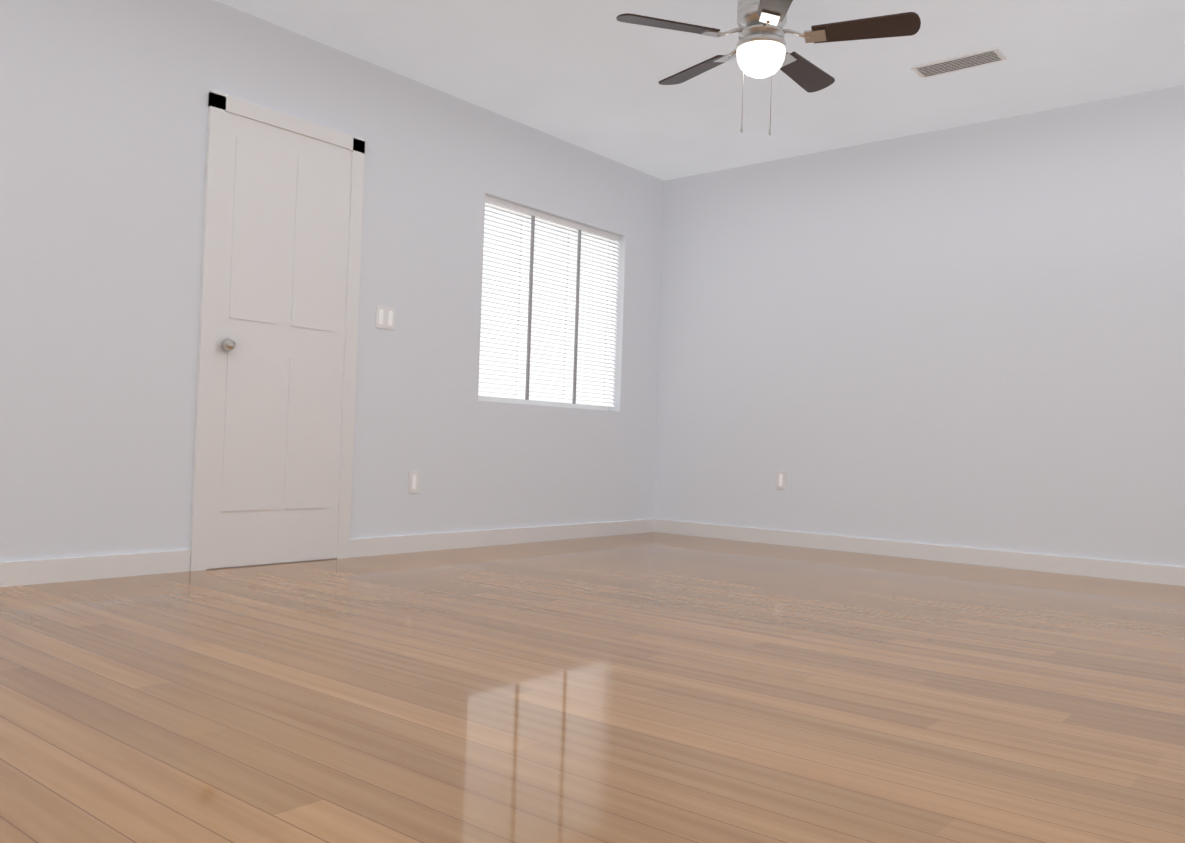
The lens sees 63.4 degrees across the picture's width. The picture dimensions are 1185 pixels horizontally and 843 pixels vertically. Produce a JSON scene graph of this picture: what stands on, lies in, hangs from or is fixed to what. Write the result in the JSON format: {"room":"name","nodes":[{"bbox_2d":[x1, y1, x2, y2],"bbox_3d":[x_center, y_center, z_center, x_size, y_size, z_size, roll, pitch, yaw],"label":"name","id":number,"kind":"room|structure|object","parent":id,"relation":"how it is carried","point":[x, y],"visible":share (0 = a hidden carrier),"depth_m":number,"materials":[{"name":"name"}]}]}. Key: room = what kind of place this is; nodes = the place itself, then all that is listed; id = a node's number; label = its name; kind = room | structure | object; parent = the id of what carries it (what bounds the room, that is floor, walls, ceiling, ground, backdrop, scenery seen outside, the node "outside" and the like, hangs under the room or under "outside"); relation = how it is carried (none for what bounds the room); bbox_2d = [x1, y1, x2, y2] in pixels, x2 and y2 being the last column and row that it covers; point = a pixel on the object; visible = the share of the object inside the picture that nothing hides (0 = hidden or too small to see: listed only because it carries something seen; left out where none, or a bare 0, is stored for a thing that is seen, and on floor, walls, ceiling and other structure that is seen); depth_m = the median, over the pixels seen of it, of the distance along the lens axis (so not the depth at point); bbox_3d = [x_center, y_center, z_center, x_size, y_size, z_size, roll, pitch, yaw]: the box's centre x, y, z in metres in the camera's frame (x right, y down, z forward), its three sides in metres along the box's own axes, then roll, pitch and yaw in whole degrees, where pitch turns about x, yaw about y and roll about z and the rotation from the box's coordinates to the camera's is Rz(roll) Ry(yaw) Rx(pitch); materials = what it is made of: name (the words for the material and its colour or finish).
{"room":"empty room","nodes":[
{"label":"empty room","id":0,"kind":"room"},
{"bbox_2d":[0,0,663,568],"bbox_3d":[-2.760,-0.659,2.949,0.150,2.470,10.250,1,-2,40],"label":"wall","id":1,"kind":"structure","parent":0,"point":[102,140],"depth_m":4.13,"materials":[{"name":"grey paint"}]},
{"bbox_2d":[0,550,190,586],"bbox_3d":[-3.859,0.462,1.507,0.015,0.090,6.718,1,-2,40],"label":"baseboard","id":2,"kind":"structure","parent":1,"relation":"attached to","point":[28,572],"depth_m":3.78,"materials":[{"name":"white wood"}]},
{"bbox_2d":[190,90,364,570],"bbox_3d":[-1.409,-0.380,4.415,0.064,2.070,0.810,1,-2,40],"label":"room door","id":3,"kind":"structure","parent":1,"relation":"in","point":[277,361],"depth_m":4.39,"materials":[{"name":"white wood"}]},
{"bbox_2d":[375,305,394,329],"bbox_3d":[-1.054,-0.529,4.889,0.006,0.115,0.120,1,-2,40],"label":"light switch","id":4,"kind":"object","parent":1,"relation":"attached to","point":[385,317],"visible":1,"depth_m":4.89,"materials":[{"name":"white plastic"}]},
{"bbox_2d":[408,471,419,492],"bbox_3d":[-0.938,0.319,5.042,0.006,0.115,0.070,1,-2,40],"label":"outlet","id":5,"kind":"object","parent":1,"relation":"attached to","point":[413,483],"visible":1,"depth_m":5.04,"materials":[{"name":"white plastic"}]},
{"bbox_2d":[349,519,655,557],"bbox_3d":[-0.392,0.675,5.703,0.015,0.090,2.548,1,-2,40],"label":"baseboard","id":6,"kind":"structure","parent":1,"relation":"attached to","point":[361,547],"depth_m":5.46,"materials":[{"name":"white wood"}]},
{"bbox_2d":[478,195,620,410],"bbox_3d":[-0.276,-0.681,5.967,0.110,1.176,1.296,1,-2,40],"label":"living room window","id":7,"kind":"structure","parent":1,"relation":"in","point":[546,334],"depth_m":5.92,"materials":[{"name":"white plastic"}]},
{"bbox_2d":[0,532,1184,842],"bbox_3d":[1.380,0.667,-0.539,11.000,0.080,10.250,1,-2,40],"label":"floor","id":8,"kind":"structure","parent":0,"point":[652,688],"depth_m":2.23,"materials":[{"name":"brown wood"}]},
{"bbox_2d":[215,0,1184,180],"bbox_3d":[1.462,-1.891,-0.477,11.000,0.100,10.250,1,-2,40],"label":"ceiling","id":9,"kind":"structure","parent":0,"point":[589,75],"depth_m":4.67,"materials":[{"name":"grey paint"}]},
{"bbox_2d":[616,0,920,134],"bbox_3d":[0.690,-1.437,3.846,1.151,0.648,1.115,1,-2,40],"label":"room ceiling fan","id":10,"kind":"object","parent":9,"relation":"hanging from","point":[760,49],"visible":1,"depth_m":3.74,"materials":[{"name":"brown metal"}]},
{"bbox_2d":[911,47,1006,77],"bbox_3d":[1.742,-1.705,4.572,0.400,0.010,0.150,1,-2,40],"label":"ceiling vent","id":11,"kind":"object","parent":9,"relation":"in","point":[970,60],"visible":0.98,"depth_m":4.55,"materials":[{"name":"white metal"}]},
{"bbox_2d":[654,85,1184,566],"bbox_3d":[4.655,-0.411,3.288,10.850,2.470,0.270,1,-2,40],"label":"wall","id":12,"kind":"structure","parent":0,"point":[970,335],"depth_m":5.46,"materials":[{"name":"grey paint"}]},
{"bbox_2d":[776,471,785,489],"bbox_3d":[1.194,0.372,6.082,0.070,0.115,0.006,1,-2,40],"label":"electrical outlet","id":13,"kind":"object","parent":12,"relation":"attached to","point":[780,479],"visible":1,"depth_m":6.08,"materials":[{"name":"white plastic"}]},
{"bbox_2d":[656,519,1184,585],"bbox_3d":[2.483,0.751,4.994,5.350,0.090,0.015,1,-2,40],"label":"baseboard","id":14,"kind":"structure","parent":12,"relation":"attached to","point":[1149,573],"depth_m":5.40,"materials":[{"name":"white wood"}]}
]}

